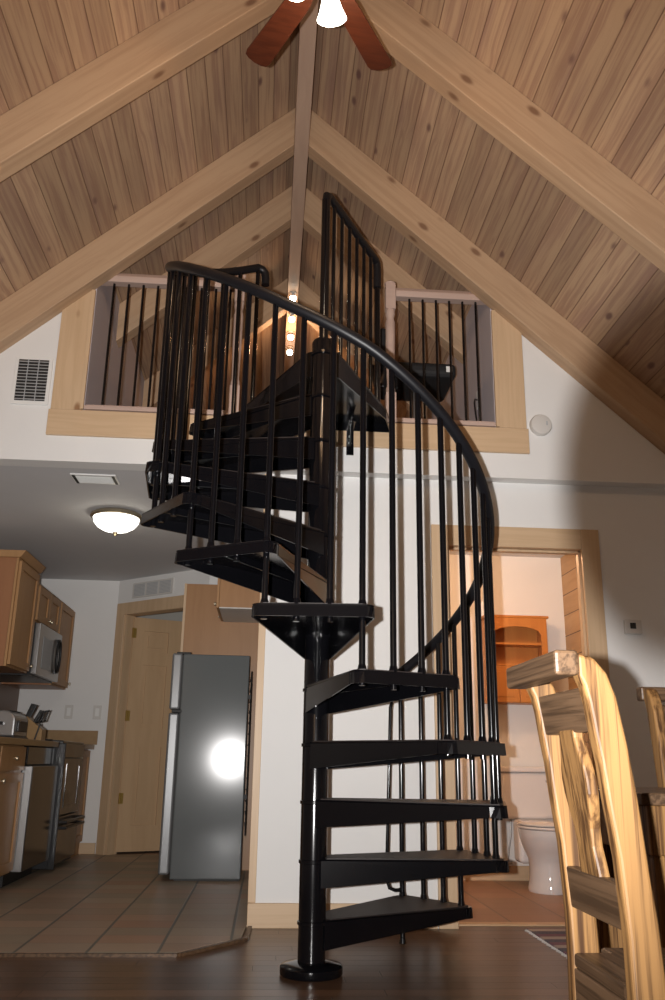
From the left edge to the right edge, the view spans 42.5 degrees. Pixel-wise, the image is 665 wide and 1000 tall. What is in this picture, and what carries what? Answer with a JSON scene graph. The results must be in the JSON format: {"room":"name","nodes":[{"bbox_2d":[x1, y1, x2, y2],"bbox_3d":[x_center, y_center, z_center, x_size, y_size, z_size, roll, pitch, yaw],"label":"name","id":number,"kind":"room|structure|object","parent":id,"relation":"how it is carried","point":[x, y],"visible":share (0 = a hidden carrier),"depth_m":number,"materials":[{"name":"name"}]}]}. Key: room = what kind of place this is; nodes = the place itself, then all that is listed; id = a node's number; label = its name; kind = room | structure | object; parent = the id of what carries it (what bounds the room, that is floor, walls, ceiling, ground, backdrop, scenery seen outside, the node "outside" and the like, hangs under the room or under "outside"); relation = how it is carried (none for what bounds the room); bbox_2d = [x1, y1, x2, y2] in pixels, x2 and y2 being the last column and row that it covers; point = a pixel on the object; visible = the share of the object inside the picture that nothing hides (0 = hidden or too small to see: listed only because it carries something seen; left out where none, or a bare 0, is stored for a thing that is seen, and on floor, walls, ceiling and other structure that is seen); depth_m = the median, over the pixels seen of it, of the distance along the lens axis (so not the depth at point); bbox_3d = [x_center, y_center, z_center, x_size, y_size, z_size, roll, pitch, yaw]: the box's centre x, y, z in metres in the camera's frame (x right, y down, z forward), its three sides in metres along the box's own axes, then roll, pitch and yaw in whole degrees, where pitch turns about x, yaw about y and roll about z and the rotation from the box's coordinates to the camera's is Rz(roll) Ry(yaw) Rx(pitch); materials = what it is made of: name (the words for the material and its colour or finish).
{"room":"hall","nodes":[
{"label":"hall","id":0,"kind":"room"},
{"bbox_2d":[17,579,119,852],"bbox_3d":[-2.422,1.903,7.702,0.810,2.390,0.100,2,-17,-4],"label":"wall","id":1,"kind":"structure","parent":0,"point":[94,603],"depth_m":7.75,"materials":[{"name":"white paint"}]},
{"bbox_2d":[1,600,74,689],"bbox_3d":[-2.559,1.280,7.533,0.463,0.720,0.545,2,-17,-4],"label":"upper cabinet","id":2,"kind":"object","parent":1,"relation":"attached to","point":[67,615],"visible":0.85,"depth_m":7.56,"materials":[{"name":"brown wood"}]},
{"bbox_2d":[64,705,73,718],"bbox_3d":[-2.358,1.894,7.652,0.072,0.120,0.011,2,-17,-4],"label":"outlet plate","id":3,"kind":"object","parent":1,"relation":"attached to","point":[68,714],"visible":1,"depth_m":7.65,"materials":[{"name":"white plastic"}]},
{"bbox_2d":[78,843,95,853],"bbox_3d":[-2.193,2.984,7.328,0.315,0.088,0.020,2,-17,-4],"label":"baseboard","id":4,"kind":"structure","parent":1,"relation":"attached to","point":[84,848],"depth_m":7.32,"materials":[{"name":"brown wood"}]},
{"bbox_2d":[93,705,101,718],"bbox_3d":[-2.109,1.903,7.668,0.072,0.120,0.011,2,-17,-4],"label":"outlet plate","id":5,"kind":"object","parent":1,"relation":"attached to","point":[97,709],"visible":1,"depth_m":7.66,"materials":[{"name":"white plastic"}]},
{"bbox_2d":[84,286,143,406],"bbox_3d":[-1.614,-0.396,7.110,0.080,1.084,4.320,2,-17,-4],"label":"wall","id":6,"kind":"structure","parent":0,"point":[97,357],"depth_m":5.54,"materials":[{"name":"paint"}]},
{"bbox_2d":[136,611,182,620],"bbox_3d":[-1.848,2.354,9.150,2.380,2.390,0.100,2,-17,-4],"label":"wall","id":7,"kind":"structure","parent":0,"point":[174,616],"depth_m":9.43,"materials":[{"name":"white paint"}]},
{"bbox_2d":[118,570,209,603],"bbox_3d":[-1.512,1.827,7.408,1.150,2.390,0.110,-11,-20,33],"label":"wall","id":8,"kind":"structure","parent":0,"point":[191,576],"depth_m":7.64,"materials":[{"name":"white paint"}]},
{"bbox_2d":[95,595,183,854],"bbox_3d":[-1.603,1.920,7.363,0.980,2.160,0.020,-11,-20,33],"label":"trim","id":9,"kind":"structure","parent":8,"relation":"attached to","point":[174,602],"depth_m":7.60,"materials":[{"name":"brown wood"}]},
{"bbox_2d":[105,608,182,854],"bbox_3d":[-1.371,2.066,7.670,0.780,2.067,0.798,-11,-20,33],"label":"door","id":10,"kind":"structure","parent":8,"relation":"in","point":[149,645],"depth_m":7.68,"materials":[{"name":"brown wood"}]},
{"bbox_2d":[132,577,173,597],"bbox_3d":[-1.626,0.797,7.737,0.520,0.140,0.016,-11,-20,33],"label":"air vent","id":11,"kind":"object","parent":8,"relation":"in","point":[162,586],"visible":1,"depth_m":7.72,"materials":[{"name":"white plastic"}]},
{"bbox_2d":[209,575,217,584],"bbox_3d":[-0.840,1.746,7.107,0.475,2.390,0.100,2,-17,-4],"label":"wall","id":12,"kind":"structure","parent":0,"point":[213,580],"depth_m":7.36,"materials":[{"name":"white paint"}]},
{"bbox_2d":[0,466,563,580],"bbox_3d":[-0.421,0.423,7.359,5.470,0.300,4.850,2,-17,-4],"label":"ceiling","id":13,"kind":"structure","parent":0,"point":[44,513],"depth_m":6.29,"materials":[{"name":"white paint"}]},
{"bbox_2d":[70,473,119,484],"bbox_3d":[-1.411,-0.122,5.090,0.265,0.014,0.170,2,-17,-4],"label":"ceiling vent","id":14,"kind":"object","parent":13,"relation":"in","point":[78,478],"visible":1,"depth_m":5.07,"materials":[{"name":"white plastic"}]},
{"bbox_2d":[90,507,141,534],"bbox_3d":[-1.465,0.167,5.789,0.350,0.157,0.350,2,-17,-4],"label":"dome light","id":15,"kind":"object","parent":13,"relation":"attached to","point":[114,520],"visible":0.97,"depth_m":5.69,"materials":[{"name":"white glass"}]},
{"bbox_2d":[0,851,568,999],"bbox_3d":[-0.216,1.919,3.487,5.470,0.062,11.200,2,-17,-4],"label":"floor","id":16,"kind":"structure","parent":0,"point":[465,962],"depth_m":3.80,"materials":[{"name":"brown wood"}]},
{"bbox_2d":[0,744,26,875],"bbox_3d":[-2.311,1.935,5.216,0.694,0.855,0.551,2,-17,-4],"label":"base cabinet","id":17,"kind":"object","parent":16,"relation":"on","point":[12,757],"visible":1,"depth_m":5.31,"materials":[{"name":"brown wood"}]},
{"bbox_2d":[0,746,57,886],"bbox_3d":[-2.330,2.123,5.834,0.681,0.855,0.730,2,-17,-4],"label":"dishwasher","id":18,"kind":"object","parent":16,"relation":"on","point":[33,838],"visible":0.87,"depth_m":5.72,"materials":[{"name":"metal"}]},
{"bbox_2d":[32,739,84,869],"bbox_3d":[-2.347,2.309,6.583,0.761,0.902,0.760,2,-17,-4],"label":"range","id":19,"kind":"object","parent":16,"relation":"on","point":[67,756],"visible":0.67,"depth_m":6.46,"materials":[{"name":"stainless steel"},{"name":"black plastic"},{"name":"black glass"}]},
{"bbox_2d":[45,740,83,744],"bbox_3d":[-2.371,1.900,6.711,0.680,0.018,0.750,2,-17,-4],"label":"cooktop","id":20,"kind":"object","parent":19,"relation":"in","point":[61,742],"depth_m":6.56,"materials":[{"name":"black glass"}]},
{"bbox_2d":[70,749,90,857],"bbox_3d":[-2.454,2.534,7.185,0.714,0.856,0.505,2,-17,-4],"label":"base cabinet","id":21,"kind":"object","parent":16,"relation":"on","point":[86,759],"visible":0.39,"depth_m":7.35,"materials":[{"name":"brown wood"}]},
{"bbox_2d":[45,730,97,749],"bbox_3d":[-2.437,2.046,7.332,0.738,0.160,0.515,2,-17,-4],"label":"countertop","id":22,"kind":"structure","parent":21,"relation":"on","point":[89,738],"depth_m":7.58,"materials":[{"name":"brown wood"}]},
{"bbox_2d":[158,652,251,880],"bbox_3d":[-0.911,1.928,6.283,0.579,1.533,0.596,3,-17,-6],"label":"refrigerator","id":23,"kind":"object","parent":16,"relation":"on","point":[204,796],"visible":1,"depth_m":5.99,"materials":[{"name":"grey metal"}]},
{"bbox_2d":[180,583,258,869],"bbox_3d":[-0.899,1.728,6.699,0.645,2.159,0.032,2,-17,-4],"label":"cabinet","id":24,"kind":"object","parent":16,"relation":"on","point":[203,632],"visible":0.22,"depth_m":6.87,"materials":[{"name":"brown wood"}]},
{"bbox_2d":[140,192,509,981],"bbox_3d":[-0.055,0.137,3.912,1.609,3.622,1.652,2,-17,-4],"label":"spiral staircase","id":25,"kind":"structure","parent":16,"relation":"on","point":[208,483],"depth_m":3.50,"materials":[{"name":"black metal"}]},
{"bbox_2d":[501,766,562,894],"bbox_3d":[1.419,2.239,5.864,0.424,0.783,0.841,2,-17,-4],"label":"toilet","id":26,"kind":"object","parent":16,"relation":"on","point":[525,794],"visible":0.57,"depth_m":5.90,"materials":[{"name":"white ceramic"}]},
{"bbox_2d":[525,928,566,958],"bbox_3d":[1.407,2.046,3.904,0.828,0.008,0.930,2,-17,-4],"label":"striped rug","id":27,"kind":"object","parent":16,"relation":"on","point":[555,938],"visible":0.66,"depth_m":4.12,"materials":[{"name":"multicoloured fabric"}]},
{"bbox_2d":[506,650,664,999],"bbox_3d":[0.631,0.800,1.553,0.518,0.996,0.345,2,-17,-4],"label":"dining chair","id":28,"kind":"object","parent":16,"relation":"on","point":[625,902],"visible":1,"depth_m":1.53,"materials":[{"name":"brown wood"}]},
{"bbox_2d":[596,787,664,952],"bbox_3d":[1.433,1.150,2.219,1.465,0.740,0.550,2,-17,-4],"label":"dining table","id":29,"kind":"object","parent":16,"relation":"on","point":[651,800],"visible":0.42,"depth_m":2.02,"materials":[{"name":"brown wood"}]},
{"bbox_2d":[636,687,664,787],"bbox_3d":[1.269,1.100,2.623,0.369,1.066,0.554,2,-17,-4],"label":"dining chair","id":30,"kind":"object","parent":16,"relation":"on","point":[653,697],"visible":0.95,"depth_m":2.89,"materials":[{"name":"brown wood"}]},
{"bbox_3d":[-2.270,1.776,4.697,0.694,0.855,0.530,2,-17,-4],"label":"base cabinet","id":31,"kind":"object","parent":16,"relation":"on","visible":0},
{"bbox_2d":[0,737,58,746],"bbox_3d":[-2.312,1.492,5.460,0.698,0.130,1.868,2,-17,-4],"label":"countertop","id":32,"kind":"structure","parent":31,"relation":"on","point":[3,740],"depth_m":5.55,"materials":[{"name":"brown wood"}]},
{"bbox_2d":[0,710,27,738],"bbox_3d":[-2.192,1.525,5.799,0.188,0.186,0.365,2,-17,-4],"label":"toaster","id":33,"kind":"object","parent":32,"relation":"on","point":[13,724],"visible":0.88,"depth_m":5.67,"materials":[{"name":"metal"}]},
{"bbox_2d":[26,703,45,740],"bbox_3d":[-2.192,1.616,6.224,0.199,0.261,0.120,2,-17,-4],"label":"knife block","id":34,"kind":"object","parent":32,"relation":"on","point":[32,727],"visible":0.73,"depth_m":6.17,"materials":[{"name":"brown wood"}]},
{"bbox_2d":[34,710,49,739],"bbox_3d":[-2.093,1.619,6.158,0.093,0.214,0.012,2,-17,-4],"label":"utensil","id":35,"kind":"object","parent":32,"relation":"on","point":[47,711],"visible":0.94,"depth_m":6.17,"materials":[{"name":"black plastic"}]},
{"bbox_2d":[0,0,664,417],"bbox_3d":[-0.141,-1.628,4.258,5.650,2.547,10.600,2,-17,-4],"label":"ceiling","id":36,"kind":"structure","parent":0,"point":[596,67],"depth_m":4.74,"materials":[{"name":"brown wood"}]},
{"bbox_2d":[0,0,283,181],"bbox_3d":[-1.454,-1.654,3.928,2.575,2.599,0.110,2,-17,-4],"label":"rafter","id":37,"kind":"object","parent":36,"relation":"attached to","point":[68,107],"visible":1,"depth_m":4.03,"materials":[{"name":"brown wood"}]},
{"bbox_2d":[0,108,295,353],"bbox_3d":[-1.543,-1.306,5.073,2.575,2.599,0.110,2,-17,-4],"label":"rafter","id":38,"kind":"object","parent":36,"relation":"attached to","point":[45,297],"visible":0.93,"depth_m":5.15,"materials":[{"name":"brown wood"}]},
{"bbox_2d":[116,186,291,347],"bbox_3d":[-0.898,-1.653,6.046,1.185,1.348,0.110,2,-17,-4],"label":"rafter","id":39,"kind":"object","parent":36,"relation":"attached to","point":[259,228],"visible":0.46,"depth_m":6.04,"materials":[{"name":"brown wood"}]},
{"bbox_2d":[142,278,287,406],"bbox_3d":[-0.991,-1.290,7.239,1.185,1.348,0.110,2,-17,-4],"label":"rafter","id":40,"kind":"object","parent":36,"relation":"attached to","point":[265,311],"visible":0.42,"depth_m":7.22,"materials":[{"name":"brown wood"}]},
{"bbox_2d":[284,0,318,371],"bbox_3d":[-0.124,-2.667,4.565,0.090,0.335,10.580,2,-17,-4],"label":"ridge beam","id":41,"kind":"structure","parent":36,"relation":"attached to","point":[306,47],"depth_m":5.44,"materials":[{"name":"brown wood"}]},
{"bbox_2d":[287,346,292,354],"bbox_3d":[-0.400,-1.397,8.025,0.056,0.079,0.056,2,-17,-4],"label":"track spotlight","id":42,"kind":"object","parent":41,"relation":"attached to","point":[289,351],"visible":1,"depth_m":8.01,"materials":[{"name":"white plastic"}]},
{"bbox_2d":[288,331,293,339],"bbox_3d":[-0.378,-1.484,7.739,0.056,0.079,0.056,2,-17,-4],"label":"track spotlight","id":43,"kind":"object","parent":41,"relation":"attached to","point":[290,333],"visible":1,"depth_m":7.72,"materials":[{"name":"white plastic"}]},
{"bbox_2d":[289,312,294,321],"bbox_3d":[-0.354,-1.580,7.424,0.056,0.079,0.056,2,-17,-4],"label":"track spotlight","id":44,"kind":"object","parent":41,"relation":"attached to","point":[291,315],"visible":0.97,"depth_m":7.41,"materials":[{"name":"white plastic"}]},
{"bbox_2d":[290,291,295,300],"bbox_3d":[-0.328,-1.681,7.090,0.056,0.079,0.056,2,-17,-4],"label":"track spotlight","id":45,"kind":"object","parent":41,"relation":"attached to","point":[292,293],"visible":0.91,"depth_m":7.08,"materials":[{"name":"white plastic"}]},
{"bbox_2d":[246,0,391,70],"bbox_3d":[-0.027,-2.349,3.349,1.114,0.982,0.998,2,-17,-4],"label":"ceiling fan","id":46,"kind":"object","parent":41,"relation":"hanging from","point":[269,41],"visible":1,"depth_m":3.52,"materials":[{"name":"brown wood"}]},
{"bbox_2d":[298,279,431,418],"bbox_3d":[0.280,-1.244,7.324,1.185,1.348,0.110,2,-17,-4],"label":"rafter","id":47,"kind":"object","parent":36,"relation":"attached to","point":[307,297],"visible":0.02,"depth_m":7.35,"materials":[{"name":"brown wood"}]},
{"bbox_2d":[303,188,465,363],"bbox_3d":[0.373,-1.607,6.131,1.185,1.348,0.110,2,-17,-4],"label":"rafter","id":48,"kind":"object","parent":36,"relation":"attached to","point":[312,222],"visible":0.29,"depth_m":6.07,"materials":[{"name":"brown wood"}]},
{"bbox_2d":[308,110,664,453],"bbox_3d":[1.115,-1.211,5.250,2.575,2.599,0.110,2,-17,-4],"label":"rafter","id":49,"kind":"object","parent":36,"relation":"attached to","point":[539,323],"visible":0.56,"depth_m":5.23,"materials":[{"name":"brown wood"}]},
{"bbox_2d":[356,0,664,272],"bbox_3d":[1.203,-1.559,4.106,2.575,2.599,0.110,2,-17,-4],"label":"rafter","id":50,"kind":"object","parent":36,"relation":"attached to","point":[581,173],"visible":1,"depth_m":4.11,"materials":[{"name":"brown wood"}]},
{"bbox_2d":[0,312,664,488],"bbox_3d":[-0.230,-0.783,5.136,5.470,1.312,0.120,2,-17,-4],"label":"wall","id":51,"kind":"structure","parent":0,"point":[587,443],"depth_m":5.01,"materials":[{"name":"white paint"}]},
{"bbox_2d":[10,356,53,405],"bbox_3d":[-1.728,-0.689,4.918,0.210,0.300,0.021,2,-17,-4],"label":"air vent","id":52,"kind":"object","parent":51,"relation":"in","point":[32,375],"visible":1,"depth_m":4.91,"materials":[{"name":"white plastic"}]},
{"bbox_2d":[51,291,91,409],"bbox_3d":[-1.518,-0.885,4.994,0.165,0.775,0.020,2,-17,-4],"label":"trim","id":53,"kind":"structure","parent":51,"relation":"attached to","point":[68,374],"depth_m":4.97,"materials":[{"name":"brown wood"}]},
{"bbox_2d":[79,290,95,409],"bbox_3d":[-1.428,-0.884,4.994,0.023,0.767,0.024,2,-17,-4],"label":"trim","id":54,"kind":"structure","parent":51,"relation":"attached to","point":[93,293],"depth_m":4.98,"materials":[{"name":"brown wood"}]},
{"bbox_2d":[46,409,529,453],"bbox_3d":[-0.231,-0.394,4.943,2.780,0.155,0.022,2,-17,-4],"label":"trim","id":55,"kind":"structure","parent":51,"relation":"attached to","point":[60,422],"depth_m":4.95,"materials":[{"name":"brown wood"}]},
{"bbox_2d":[84,405,495,426],"bbox_3d":[-0.233,-0.467,5.024,2.386,0.022,0.150,2,-17,-4],"label":"trim","id":56,"kind":"structure","parent":51,"relation":"attached to","point":[86,407],"depth_m":4.92,"materials":[{"name":"brown wood"}]},
{"bbox_2d":[86,273,246,411],"bbox_3d":[-0.974,-0.959,5.101,0.879,0.943,0.074,2,-17,-4],"label":"loft railing","id":57,"kind":"object","parent":56,"relation":"on","point":[143,281],"visible":0.43,"depth_m":5.12,"materials":[{"name":"black metal"}]},
{"bbox_2d":[384,280,493,422],"bbox_3d":[0.640,-0.902,5.209,0.652,0.943,0.074,2,-17,-4],"label":"loft railing","id":58,"kind":"object","parent":56,"relation":"on","point":[393,294],"visible":0.64,"depth_m":5.25,"materials":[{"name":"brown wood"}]},
{"bbox_2d":[491,310,499,427],"bbox_3d":[0.982,-0.798,5.155,0.023,0.767,0.024,2,-17,-4],"label":"trim","id":59,"kind":"structure","parent":51,"relation":"attached to","point":[493,319],"depth_m":5.14,"materials":[{"name":"brown wood"}]},
{"bbox_2d":[495,311,526,428],"bbox_3d":[1.070,-0.793,5.167,0.165,0.775,0.020,2,-17,-4],"label":"trim","id":60,"kind":"structure","parent":51,"relation":"attached to","point":[512,405],"depth_m":5.14,"materials":[{"name":"brown wood"}]},
{"bbox_2d":[529,414,551,435],"bbox_3d":[1.234,-0.446,5.064,0.132,0.132,0.040,2,-17,-4],"label":"smoke detector","id":61,"kind":"object","parent":51,"relation":"attached to","point":[539,425],"visible":1,"depth_m":5.05,"materials":[{"name":"white plastic"}]},
{"bbox_2d":[255,474,664,927],"bbox_3d":[1.043,1.060,4.769,2.850,2.390,0.120,2,-17,-4],"label":"wall","id":62,"kind":"structure","parent":0,"point":[629,522],"depth_m":4.78,"materials":[{"name":"white paint"}]},
{"bbox_2d":[0,926,251,956],"bbox_3d":[-1.595,1.908,3.610,2.689,0.013,0.562,6,-18,-17],"label":"trim","id":63,"kind":"structure","parent":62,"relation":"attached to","point":[246,937],"depth_m":3.60,"materials":[{"name":"brown wood"}]},
{"bbox_2d":[248,474,265,902],"bbox_3d":[-0.395,0.954,4.687,0.039,2.274,0.124,2,-17,-4],"label":"trim","id":64,"kind":"structure","parent":62,"relation":"attached to","point":[262,630],"depth_m":4.49,"materials":[{"name":"brown wood"}]},
{"bbox_2d":[247,903,437,928],"bbox_3d":[0.053,2.093,4.305,0.962,0.115,0.018,2,-17,-4],"label":"baseboard","id":65,"kind":"structure","parent":62,"relation":"attached to","point":[259,915],"depth_m":4.28,"materials":[{"name":"brown wood"}]},
{"bbox_2d":[431,524,458,928],"bbox_3d":[0.602,1.155,4.631,0.100,2.115,0.022,2,-17,-4],"label":"trim","id":66,"kind":"structure","parent":62,"relation":"attached to","point":[448,764],"depth_m":4.62,"materials":[{"name":"brown wood"}]},
{"bbox_2d":[459,922,564,925],"bbox_3d":[1.015,2.210,4.458,0.775,0.008,0.080,2,-17,-4],"label":"trim","id":67,"kind":"structure","parent":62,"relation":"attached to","point":[460,923],"depth_m":4.43,"materials":[{"name":"brown wood"}]},
{"bbox_2d":[448,525,581,549],"bbox_3d":[1.055,0.217,4.952,0.778,0.120,0.022,2,-17,-4],"label":"trim","id":68,"kind":"structure","parent":62,"relation":"attached to","point":[505,537],"depth_m":4.95,"materials":[{"name":"brown wood"}]},
{"bbox_2d":[449,546,597,785],"bbox_3d":[1.033,1.232,4.715,0.863,2.029,0.120,2,-17,-4],"label":"door frame","id":69,"kind":"structure","parent":62,"relation":"in","point":[577,553],"depth_m":4.97,"materials":[{"name":"brown wood"}]},
{"bbox_2d":[580,529,609,786],"bbox_3d":[1.481,1.187,4.690,0.107,2.115,0.022,2,-17,-4],"label":"trim","id":70,"kind":"structure","parent":62,"relation":"attached to","point":[590,551],"depth_m":4.87,"materials":[{"name":"brown wood"}]},
{"bbox_2d":[623,619,641,634],"bbox_3d":[1.702,0.720,4.846,0.100,0.082,0.027,2,-17,-4],"label":"thermostat","id":71,"kind":"object","parent":62,"relation":"attached to","point":[634,627],"visible":1,"depth_m":4.83,"materials":[{"name":"white plastic"}]},
{"bbox_2d":[432,305,495,426],"bbox_3d":[0.849,-0.308,7.275,0.080,1.084,4.320,2,-17,-4],"label":"wall","id":72,"kind":"structure","parent":0,"point":[486,377],"depth_m":5.64,"materials":[{"name":"paint"}]},
{"bbox_2d":[473,390,480,420],"bbox_3d":[0.917,-0.533,5.411,0.044,0.391,0.166,-3,-17,12],"label":"power cord","id":73,"kind":"object","parent":72,"relation":"attached to","point":[476,399],"visible":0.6,"depth_m":5.44,"materials":[{"name":"black plastic"}]},
{"bbox_2d":[449,555,568,865],"bbox_3d":[1.112,1.599,6.528,1.400,2.390,0.100,2,-17,-4],"label":"wall","id":74,"kind":"structure","parent":0,"point":[528,586],"depth_m":6.62,"materials":[{"name":"white paint"}]},
{"bbox_2d":[457,866,528,880],"bbox_3d":[1.099,2.676,6.139,1.400,0.098,0.015,2,-17,-4],"label":"baseboard","id":75,"kind":"structure","parent":74,"relation":"attached to","point":[517,873],"depth_m":6.14,"materials":[{"name":"brown wood"}]},
{"bbox_2d":[481,615,548,704],"bbox_3d":[1.388,1.215,6.505,0.500,0.651,0.198,2,-17,-4],"label":"upper cabinet","id":76,"kind":"object","parent":74,"relation":"attached to","point":[519,639],"visible":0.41,"depth_m":6.51,"materials":[{"name":"orange wood"}]},
{"bbox_2d":[496,663,517,665],"bbox_3d":[1.387,1.262,6.500,0.420,0.016,0.159,2,-17,-4],"label":"shelf","id":77,"kind":"object","parent":76,"relation":"attached to","point":[497,664],"depth_m":6.42,"materials":[{"name":"orange wood"}]},
{"bbox_2d":[495,642,540,647],"bbox_3d":[1.389,1.109,6.546,0.420,0.016,0.159,2,-17,-4],"label":"shelf","id":78,"kind":"object","parent":76,"relation":"attached to","point":[498,644],"depth_m":6.52,"materials":[{"name":"orange wood"}]},
{"bbox_2d":[560,555,588,752],"bbox_3d":[1.913,1.375,5.757,0.080,2.390,1.820,2,-17,-4],"label":"wall","id":79,"kind":"structure","parent":0,"point":[568,562],"depth_m":6.58,"materials":[{"name":"brown wood"}]},
{"bbox_3d":[-2.758,1.425,6.155,0.100,2.390,3.280,2,-17,-4],"label":"wall","id":80,"kind":"structure","parent":0,"visible":0},
{"bbox_2d":[0,683,19,710],"bbox_3d":[-2.695,1.404,6.116,0.017,0.350,3.125,2,-17,-4],"label":"backsplash","id":81,"kind":"structure","parent":80,"relation":"attached to","point":[9,696],"depth_m":7.34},
{"bbox_2d":[0,550,45,672],"bbox_3d":[-2.460,0.830,6.296,0.463,0.820,0.580,2,-17,-4],"label":"upper cabinet","id":82,"kind":"object","parent":80,"relation":"attached to","point":[20,571],"visible":1,"depth_m":6.14,"materials":[{"name":"brown wood"}]},
{"bbox_2d":[35,584,61,631],"bbox_3d":[-2.507,0.889,6.971,0.463,0.300,0.730,2,-17,-4],"label":"upper cabinet","id":83,"kind":"object","parent":80,"relation":"attached to","point":[48,609],"visible":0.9,"depth_m":6.93,"materials":[{"name":"brown wood"}]},
{"bbox_2d":[0,622,61,682],"bbox_3d":[-2.493,1.232,6.868,0.502,0.405,0.720,2,-17,-4],"label":"microwave","id":84,"kind":"object","parent":83,"relation":"attached to","point":[46,652],"visible":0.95,"depth_m":6.76,"materials":[{"name":"silver plastic"}]},
{"bbox_3d":[-0.392,0.170,7.064,2.390,0.012,4.125,2,-17,-4],"label":"floor","id":85,"kind":"structure","parent":0,"visible":0},
{"bbox_2d":[372,328,455,417],"bbox_3d":[0.531,-0.669,5.665,0.580,0.799,0.530,2,-17,-4],"label":"office chair","id":86,"kind":"object","parent":85,"relation":"on","point":[402,391],"visible":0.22,"depth_m":5.55,"materials":[{"name":"black plastic"}]},
{"bbox_3d":[-0.538,1.704,6.955,0.105,2.390,4.660,2,-17,-4],"label":"wall","id":87,"kind":"structure","parent":0,"visible":0},
{"bbox_2d":[214,578,259,622],"bbox_3d":[-0.717,0.744,6.651,0.362,0.316,0.669,2,-17,-4],"label":"upper cabinet","id":88,"kind":"object","parent":87,"relation":"attached to","point":[234,603],"visible":0.66,"depth_m":6.32,"materials":[{"name":"brown wood"}]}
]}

